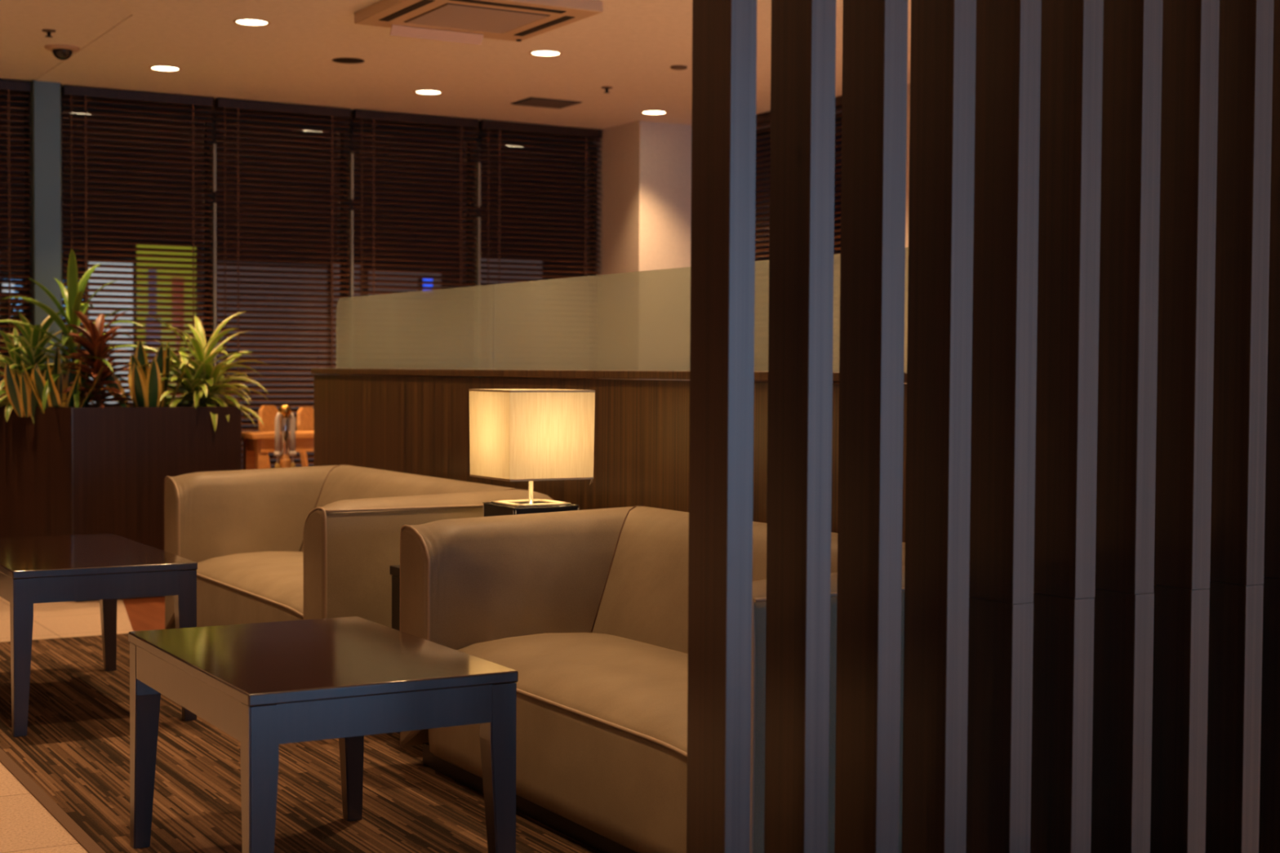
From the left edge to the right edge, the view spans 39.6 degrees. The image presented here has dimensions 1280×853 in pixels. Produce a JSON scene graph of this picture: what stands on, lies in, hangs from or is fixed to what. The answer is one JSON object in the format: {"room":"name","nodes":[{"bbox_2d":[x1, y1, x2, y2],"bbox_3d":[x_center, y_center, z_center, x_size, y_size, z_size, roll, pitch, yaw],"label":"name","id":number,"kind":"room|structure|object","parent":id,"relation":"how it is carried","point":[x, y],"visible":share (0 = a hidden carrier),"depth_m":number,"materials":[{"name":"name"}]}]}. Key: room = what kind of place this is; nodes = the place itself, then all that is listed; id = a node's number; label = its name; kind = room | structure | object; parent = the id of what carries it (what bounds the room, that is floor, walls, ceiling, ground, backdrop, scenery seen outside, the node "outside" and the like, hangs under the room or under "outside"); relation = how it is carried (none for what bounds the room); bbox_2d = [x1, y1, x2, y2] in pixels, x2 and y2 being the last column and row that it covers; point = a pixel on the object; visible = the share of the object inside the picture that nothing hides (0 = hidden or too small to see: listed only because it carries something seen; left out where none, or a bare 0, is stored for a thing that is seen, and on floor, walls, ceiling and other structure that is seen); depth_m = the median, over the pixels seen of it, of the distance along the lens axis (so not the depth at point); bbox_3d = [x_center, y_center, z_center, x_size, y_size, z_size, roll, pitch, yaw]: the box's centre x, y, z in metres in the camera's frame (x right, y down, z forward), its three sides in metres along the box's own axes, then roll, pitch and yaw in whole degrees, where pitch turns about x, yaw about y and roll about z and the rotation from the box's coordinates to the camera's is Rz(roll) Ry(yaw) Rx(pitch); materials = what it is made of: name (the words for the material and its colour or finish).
{"room":"hotel lobby lounge","nodes":[
{"label":"hotel lobby lounge","id":0,"kind":"room"},
{"bbox_2d":[0,596,133,852],"bbox_3d":[-1.242,1.159,2.617,12.440,0.100,15.700,-1,2,-30],"label":"floor","id":1,"kind":"structure","parent":0,"point":[26,826],"depth_m":5.01,"materials":[{"name":"tile"}]},
{"bbox_2d":[0,403,241,602],"bbox_3d":[-2.849,0.381,9.521,1.172,0.990,0.934,-1,2,-30],"label":"planter box","id":2,"kind":"object","parent":1,"relation":"on","point":[72,471],"visible":0.45,"depth_m":9.16,"materials":[{"name":"brown wood"}]},
{"bbox_2d":[4,362,53,417],"bbox_3d":[-3.171,-0.194,9.242,0.282,0.288,0.179,-1,2,-30],"label":"potted snake plant","id":3,"kind":"object","parent":2,"relation":"in","point":[20,396],"visible":0.62,"depth_m":9.17,"materials":[{"name":"green plant"}]},
{"bbox_2d":[0,310,79,423],"bbox_3d":[-3.262,-0.304,9.435,0.648,0.627,0.665,-1,2,-30],"label":"dracaena","id":4,"kind":"object","parent":2,"relation":"in","point":[28,357],"visible":0.39,"depth_m":9.37,"materials":[{"name":"green plant"}]},
{"bbox_2d":[20,345,104,413],"bbox_3d":[-2.956,-0.234,9.144,0.425,0.380,0.274,-1,2,-30],"label":"potted snake plant","id":5,"kind":"object","parent":2,"relation":"on","point":[55,397],"visible":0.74,"depth_m":9.12,"materials":[{"name":"green plant"}]},
{"bbox_2d":[0,248,171,412],"bbox_3d":[-3.005,-0.466,9.386,0.934,0.907,0.830,1,2,22],"label":"dracaena","id":6,"kind":"object","parent":2,"relation":"on","point":[73,295],"visible":0.65,"depth_m":9.29,"materials":[{"name":"green plant"}]},
{"bbox_2d":[61,307,133,408],"bbox_3d":[-2.814,-0.328,9.226,0.390,0.578,0.421,1,2,15],"label":"plant","id":7,"kind":"object","parent":2,"relation":"on","point":[95,343],"visible":0.96,"depth_m":9.20,"materials":[{"name":"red plant"}]},
{"bbox_2d":[104,339,193,407],"bbox_3d":[-2.604,-0.254,9.373,0.313,0.410,0.394,2,2,36],"label":"potted snake plant","id":8,"kind":"object","parent":2,"relation":"in","point":[143,380],"visible":0.75,"depth_m":9.32,"materials":[{"name":"green plant"}]},
{"bbox_2d":[131,311,269,431],"bbox_3d":[-2.333,-0.300,9.488,0.746,0.642,0.637,-1,2,-30],"label":"dracaena","id":9,"kind":"object","parent":2,"relation":"in","point":[201,380],"visible":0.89,"depth_m":9.47,"materials":[{"name":"green plant"}]},
{"bbox_2d":[257,404,280,468],"bbox_3d":[-2.002,0.362,10.557,0.460,0.972,0.406,1,2,10],"label":"dining chair","id":10,"kind":"object","parent":1,"relation":"on","point":[268,413],"visible":0.06,"depth_m":10.51,"materials":[{"name":"orange wood"}]},
{"bbox_2d":[0,633,600,852],"bbox_3d":[-0.214,1.051,4.535,2.140,0.005,8.000,-1,2,-30],"label":"striped rug","id":11,"kind":"object","parent":1,"relation":"on","point":[73,757],"visible":0.33,"depth_m":5.12,"materials":[{"name":"carpet"}]},
{"bbox_2d":[0,533,197,737],"bbox_3d":[-2.042,0.710,6.356,0.600,0.535,1.160,-1,2,-30],"label":"coffee table","id":12,"kind":"object","parent":11,"relation":"on","point":[106,568],"visible":0.97,"depth_m":5.92,"materials":[{"name":"paint"}]},
{"bbox_2d":[128,616,518,852],"bbox_3d":[-0.770,0.789,4.158,0.605,0.535,0.970,-1,2,-30],"label":"coffee table","id":13,"kind":"object","parent":11,"relation":"on","point":[267,686],"visible":1,"depth_m":3.88,"materials":[{"name":"paint"}]},
{"bbox_2d":[164,464,553,629],"bbox_3d":[-1.169,0.581,6.999,0.882,0.764,1.997,-1,2,-30],"label":"armchair","id":14,"kind":"object","parent":11,"relation":"on","point":[277,544],"visible":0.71,"depth_m":6.93,"materials":[{"name":"beige leather"}]},
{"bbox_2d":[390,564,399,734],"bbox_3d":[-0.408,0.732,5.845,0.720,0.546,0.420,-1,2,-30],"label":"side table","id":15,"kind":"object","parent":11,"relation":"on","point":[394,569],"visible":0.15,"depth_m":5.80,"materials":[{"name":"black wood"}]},
{"bbox_2d":[468,389,595,516],"bbox_3d":[-0.363,0.166,5.925,0.314,0.579,0.314,-1,2,-30],"label":"table lamp","id":16,"kind":"object","parent":15,"relation":"on","point":[516,435],"visible":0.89,"depth_m":5.80,"materials":[{"name":"beige fabric"}]},
{"bbox_2d":[400,505,905,852],"bbox_3d":[0.132,0.661,4.747,0.882,0.764,1.922,-1,2,-30],"label":"lounge sofa","id":17,"kind":"object","parent":11,"relation":"on","point":[588,607],"visible":0.51,"depth_m":4.94,"materials":[{"name":"beige leather"}]},
{"bbox_2d":[686,0,756,852],"bbox_3d":[0.152,-0.307,3.272,0.056,2.794,0.133,-1,2,-30],"label":"screen slat","id":18,"kind":"object","parent":11,"relation":"on","point":[723,104],"visible":1,"depth_m":3.24,"materials":[{"name":"brown wood"}]},
{"bbox_2d":[764,0,835,852],"bbox_3d":[0.304,-0.309,3.360,0.056,2.794,0.133,-1,2,-30],"label":"screen slat","id":19,"kind":"object","parent":11,"relation":"on","point":[803,45],"visible":1,"depth_m":3.33,"materials":[{"name":"brown wood"}]},
{"bbox_2d":[834,0,907,852],"bbox_3d":[0.450,-0.311,3.444,0.056,2.794,0.133,-1,2,-30],"label":"screen slat","id":20,"kind":"object","parent":11,"relation":"on","point":[875,32],"visible":1,"depth_m":3.42,"materials":[{"name":"brown wood"}]},
{"bbox_2d":[902,0,976,852],"bbox_3d":[0.596,-0.313,3.528,0.056,2.794,0.133,-1,2,-30],"label":"screen slat","id":21,"kind":"object","parent":11,"relation":"on","point":[944,32],"visible":1,"depth_m":3.50,"materials":[{"name":"brown wood"}]},
{"bbox_2d":[965,0,1041,852],"bbox_3d":[0.742,-0.315,3.612,0.056,2.794,0.133,-1,2,-30],"label":"screen slat","id":22,"kind":"object","parent":11,"relation":"on","point":[1008,38],"visible":0.97,"depth_m":3.59,"materials":[{"name":"brown wood"}]},
{"bbox_2d":[1030,0,1103,852],"bbox_3d":[0.887,-0.316,3.696,0.057,2.794,0.133,-1,2,-30],"label":"screen slat","id":23,"kind":"object","parent":11,"relation":"on","point":[1072,30],"visible":0.94,"depth_m":3.67,"materials":[{"name":"brown wood"}]},
{"bbox_2d":[1090,0,1163,852],"bbox_3d":[1.034,-0.318,3.781,0.057,2.794,0.133,-1,2,-30],"label":"screen slat","id":24,"kind":"object","parent":11,"relation":"on","point":[1124,597],"visible":0.94,"depth_m":3.75,"materials":[{"name":"brown wood"}]},
{"bbox_2d":[1150,0,1219,852],"bbox_3d":[1.179,-0.320,3.864,0.056,2.794,0.133,-1,2,-30],"label":"screen slat","id":25,"kind":"object","parent":11,"relation":"on","point":[1190,28],"visible":0.94,"depth_m":3.83,"materials":[{"name":"brown wood"}]},
{"bbox_2d":[1205,0,1274,852],"bbox_3d":[1.325,-0.322,3.948,0.056,2.794,0.133,-1,2,-30],"label":"screen slat","id":26,"kind":"object","parent":11,"relation":"on","point":[1246,32],"visible":0.89,"depth_m":3.92,"materials":[{"name":"brown wood"}]},
{"bbox_2d":[296,406,313,466],"bbox_3d":[-1.700,0.377,10.154,0.460,0.972,0.406,1,2,10],"label":"dining chair","id":27,"kind":"object","parent":1,"relation":"on","point":[304,417],"visible":0.08,"depth_m":10.08,"materials":[{"name":"orange wood"}]},
{"bbox_2d":[311,368,906,542],"bbox_3d":[-0.163,0.386,6.713,0.144,1.196,5.960,-1,2,-30],"label":"wall","id":28,"kind":"structure","parent":1,"relation":"on","point":[404,420],"depth_m":6.89,"materials":[{"name":"brown wood"}]},
{"bbox_2d":[1258,0,1279,852],"bbox_3d":[1.471,-0.324,4.033,0.057,2.794,0.133,-1,2,-30],"label":"screen slat","id":29,"kind":"object","parent":1,"relation":"on","point":[1269,783],"visible":0.43,"depth_m":4.04,"materials":[{"name":"brown wood"}]},
{"bbox_2d":[122,596,164,631],"bbox_3d":[-1.074,0.878,10.104,4.180,0.022,2.390,-1,2,-30],"label":"floor","id":30,"kind":"structure","parent":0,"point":[144,614],"depth_m":8.63,"materials":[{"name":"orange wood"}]},
{"bbox_2d":[241,431,313,470],"bbox_3d":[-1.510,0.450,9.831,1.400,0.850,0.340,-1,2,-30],"label":"dining table","id":31,"kind":"object","parent":30,"relation":"on","point":[262,442],"visible":0.25,"depth_m":9.46,"materials":[{"name":"orange wood"}]},
{"bbox_2d":[273,404,296,468],"bbox_3d":[-1.853,0.387,9.284,0.200,1.006,0.200,-1,2,-30],"label":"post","id":32,"kind":"object","parent":30,"relation":"on","point":[285,448],"visible":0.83,"depth_m":9.25,"materials":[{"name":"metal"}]},
{"bbox_2d":[0,0,480,121],"bbox_3d":[-1.224,-1.750,2.523,12.440,0.120,15.700,-1,2,-30],"label":"ceiling","id":33,"kind":"structure","parent":0,"point":[24,55],"depth_m":8.42,"materials":[{"name":"paint"}]},
{"bbox_2d":[41,28,55,37],"bbox_3d":[-2.821,-1.876,8.482,0.064,0.031,0.063,-1,2,-30],"label":"sprinkler","id":34,"kind":"object","parent":33,"relation":"attached to","point":[47,31],"visible":1,"depth_m":8.47,"materials":[{"name":"metal"}]},
{"bbox_2d":[44,44,79,60],"bbox_3d":[-2.902,-1.874,8.932,0.170,0.064,0.170,-1,2,-30],"label":"dome camera","id":35,"kind":"object","parent":33,"relation":"attached to","point":[61,51],"visible":1,"depth_m":8.89,"materials":[{"name":"white plastic"}]},
{"bbox_2d":[354,0,603,44],"bbox_3d":[-0.723,-1.806,7.848,0.830,0.096,0.820,-1,2,-30],"label":"air conditioner","id":36,"kind":"object","parent":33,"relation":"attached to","point":[464,21],"visible":1,"depth_m":7.82,"materials":[{"name":"plastic"}]},
{"bbox_2d":[404,2,550,33],"bbox_3d":[-0.723,-1.801,7.848,0.490,0.005,0.480,-1,2,-30],"label":"grille","id":37,"kind":"object","parent":36,"relation":"attached to","point":[460,15],"depth_m":7.81,"materials":[{"name":"plastic"}]},
{"bbox_2d":[0,87,593,142],"bbox_3d":[-5.121,-0.511,9.305,12.440,2.860,0.140,-1,2,-30],"label":"wall","id":38,"kind":"structure","parent":0,"point":[215,111],"depth_m":10.93,"materials":[{"name":"paint"}]},
{"bbox_2d":[0,96,29,322],"bbox_3d":[-4.287,-0.658,9.666,1.880,2.380,0.060,-1,2,-30],"label":"window","id":39,"kind":"structure","parent":38,"relation":"in","point":[2,102],"depth_m":10.08,"materials":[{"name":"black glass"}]},
{"bbox_2d":[0,80,31,401],"bbox_3d":[-4.237,-0.574,9.577,1.845,2.702,0.066,-1,2,-30],"label":"blind","id":40,"kind":"object","parent":39,"relation":"attached to","point":[8,86],"visible":0.48,"depth_m":9.97,"materials":[{"name":"brown wood"}]},
{"bbox_2d":[28,80,62,364],"bbox_3d":[-3.371,-0.545,10.084,0.150,2.799,0.140,-1,2,-30],"label":"column","id":41,"kind":"structure","parent":38,"relation":"attached to","point":[45,105],"depth_m":10.00,"materials":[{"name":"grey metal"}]},
{"bbox_2d":[60,101,211,402],"bbox_3d":[-2.950,-0.518,10.409,0.895,2.690,0.120,-1,2,-30],"label":"window","id":42,"kind":"structure","parent":38,"relation":"in","point":[63,106],"depth_m":10.53,"materials":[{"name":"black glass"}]},
{"bbox_2d":[62,84,213,401],"bbox_3d":[-2.910,-0.590,10.342,0.858,2.702,0.066,-1,2,-30],"label":"blind","id":43,"kind":"object","parent":42,"relation":"attached to","point":[76,91],"visible":0.52,"depth_m":10.32,"materials":[{"name":"brown wood"}]},
{"bbox_2d":[209,113,346,395],"bbox_3d":[-2.190,-0.527,10.833,0.865,2.690,0.145,-1,2,-30],"label":"window","id":44,"kind":"structure","parent":38,"relation":"in","point":[215,117],"depth_m":10.66,"materials":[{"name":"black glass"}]},
{"bbox_2d":[215,97,351,470],"bbox_3d":[-2.155,-0.599,10.778,0.828,2.702,0.066,-1,2,-30],"label":"blind","id":45,"kind":"object","parent":44,"relation":"attached to","point":[220,103],"visible":0.57,"depth_m":10.75,"materials":[{"name":"brown wood"}]},
{"bbox_2d":[346,124,474,368],"bbox_3d":[-1.445,-0.536,11.263,0.865,2.690,0.145,-1,2,-30],"label":"window","id":46,"kind":"structure","parent":38,"relation":"in","point":[351,129],"depth_m":11.04,"materials":[{"name":"black metal"}]},
{"bbox_2d":[352,109,478,377],"bbox_3d":[-1.411,-0.608,11.207,0.830,2.702,0.066,-1,2,-30],"label":"blind","id":47,"kind":"object","parent":46,"relation":"attached to","point":[372,116],"visible":0.58,"depth_m":11.19,"materials":[{"name":"brown wood"}]},
{"bbox_2d":[472,133,597,377],"bbox_3d":[-0.678,-0.546,11.705,0.915,2.690,0.145,-1,2,-30],"label":"window","id":48,"kind":"structure","parent":38,"relation":"in","point":[477,166],"depth_m":11.47,"materials":[{"name":"black metal"}]},
{"bbox_2d":[479,120,601,378],"bbox_3d":[-0.649,-0.618,11.647,0.870,2.702,0.066,-1,2,-30],"label":"blind","id":49,"kind":"object","parent":48,"relation":"attached to","point":[494,126],"visible":0.58,"depth_m":11.62,"materials":[{"name":"brown wood"}]},
{"bbox_2d":[755,83,910,383],"bbox_3d":[4.046,-0.355,5.616,0.150,2.800,15.700,-1,2,-30],"label":"wall","id":50,"kind":"structure","parent":0,"point":[908,84],"depth_m":9.89,"materials":[{"name":"paint"}]},
{"bbox_2d":[149,65,181,71],"bbox_3d":[-2.537,-1.914,9.499,0.166,0.004,0.166,-1,2,-30],"label":"recessed light","id":51,"kind":"object","parent":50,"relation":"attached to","point":[160,68],"visible":1,"depth_m":9.49,"materials":[{"name":"grey"}]},
{"bbox_2d":[233,17,270,26],"bbox_3d":[-1.793,-1.868,8.210,0.166,0.004,0.166,-1,2,-30],"label":"recessed light","id":52,"kind":"object","parent":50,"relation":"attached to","point":[244,21],"visible":1,"depth_m":8.21,"materials":[{"name":"grey"}]},
{"bbox_2d":[413,89,443,94],"bbox_3d":[-1.221,-1.931,10.259,0.166,0.004,0.166,-1,2,-30],"label":"recessed light","id":53,"kind":"object","parent":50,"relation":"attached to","point":[418,91],"visible":1,"depth_m":10.25,"materials":[{"name":"grey"}]},
{"bbox_2d":[35,0,911,129],"bbox_3d":[0.199,-1.847,7.760,4.340,0.007,7.550,-1,2,-30],"label":"ceiling","id":54,"kind":"structure","parent":50,"relation":"attached to","point":[630,46],"depth_m":9.28,"materials":[{"name":"paint"}]},
{"bbox_2d":[332,57,364,63],"bbox_3d":[-1.513,-1.899,9.225,0.164,0.004,0.164,-1,2,-30],"label":"ceiling speaker","id":55,"kind":"object","parent":54,"relation":"attached to","point":[344,60],"visible":1,"depth_m":9.22},
{"bbox_2d":[511,97,582,108],"bbox_3d":[-0.560,-1.935,10.635,0.340,0.010,0.270,-1,2,-30],"label":"air vent","id":56,"kind":"object","parent":54,"relation":"attached to","point":[531,101],"visible":1,"depth_m":10.61,"materials":[{"name":"grey metal"}]},
{"bbox_2d":[601,86,612,93],"bbox_3d":[-0.187,-1.904,10.048,0.064,0.031,0.063,-1,2,-30],"label":"sprinkler","id":57,"kind":"object","parent":54,"relation":"attached to","point":[606,88],"visible":1,"depth_m":10.04,"materials":[{"name":"metal"}]},
{"bbox_2d":[640,110,667,114],"bbox_3d":[0.087,-1.947,11.014,0.166,0.004,0.166,-1,2,-30],"label":"recessed light","id":58,"kind":"object","parent":54,"relation":"in","point":[646,112],"visible":1,"depth_m":11.01,"materials":[{"name":"white"}]},
{"bbox_2d":[670,65,687,70],"bbox_3d":[0.204,-1.887,9.351,0.090,0.014,0.090,-1,2,-30],"label":"recessed light","id":59,"kind":"object","parent":54,"relation":"in","point":[673,67],"visible":1,"depth_m":9.32,"materials":[{"name":"metal"}]},
{"bbox_2d":[528,49,562,56],"bbox_3d":[-0.476,-1.884,8.969,0.166,0.004,0.166,-1,2,-30],"label":"recessed light","id":60,"kind":"object","parent":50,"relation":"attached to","point":[538,52],"visible":1,"depth_m":8.96,"materials":[{"name":"grey"}]},
{"bbox_2d":[593,120,691,380],"bbox_3d":[0.060,-0.581,11.850,0.520,2.800,0.630,-1,2,-30],"label":"column","id":61,"kind":"structure","parent":50,"relation":"attached to","point":[645,191],"depth_m":11.56,"materials":[{"name":"paint"}]},
{"bbox_2d":[754,96,841,369],"bbox_3d":[0.899,-0.582,10.826,0.066,2.702,1.880,-1,2,-30],"label":"blind","id":62,"kind":"object","parent":50,"relation":"attached to","point":[764,117],"visible":0.02,"depth_m":11.02,"materials":[{"name":"brown wood"}]},
{"bbox_2d":[755,112,841,137],"bbox_3d":[0.986,-0.679,10.902,0.060,2.370,1.970,-1,2,-30],"label":"window","id":63,"kind":"structure","parent":50,"relation":"in","point":[837,118],"depth_m":11.15,"materials":[{"name":"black glass"}]},
{"label":"outside","id":64,"kind":"structure","parent":0,"visible":0},
{"bbox_3d":[-3.856,0.989,16.709,26.000,0.100,11.280,-1,2,-30],"label":"trim","id":65,"kind":"structure","parent":64,"visible":0},
{"bbox_2d":[132,244,196,403],"bbox_3d":[-3.471,-0.140,13.006,0.450,2.400,0.096,-1,2,-30],"label":"banner sign","id":66,"kind":"object","parent":65,"relation":"on","point":[133,246],"visible":0.2,"depth_m":12.94,"materials":[{"name":"paint"}]},
{"bbox_2d":[0,106,841,466],"bbox_3d":[-1.453,-2.126,14.479,24.000,6.300,0.550,-1,2,-30],"label":"window","id":67,"kind":"structure","parent":65,"relation":"on","point":[839,124],"depth_m":13.70,"materials":[{"name":"grey glass"}]},
{"bbox_2d":[0,279,15,297],"bbox_3d":[-4.425,-0.968,12.431,0.100,0.120,0.086,-1,2,-30],"label":"lit sign","id":68,"kind":"object","parent":67,"relation":"attached to","point":[1,284],"visible":0.29,"depth_m":12.39,"materials":[{"name":"paint"}]},
{"bbox_2d":[417,278,433,297],"bbox_3d":[-1.688,-1.101,14.007,0.100,0.160,0.086,-1,2,-30],"label":"sign","id":69,"kind":"object","parent":67,"relation":"attached to","point":[419,279],"visible":0.44,"depth_m":13.97,"materials":[{"name":"paint"}]},
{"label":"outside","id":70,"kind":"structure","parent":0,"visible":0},
{"bbox_2d":[84,261,133,403],"bbox_3d":[-3.818,-0.410,12.802,0.330,1.550,0.086,-1,2,-30],"label":"shop window","id":71,"kind":"structure","parent":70,"point":[88,262],"depth_m":12.77,"materials":[{"name":"glass"}]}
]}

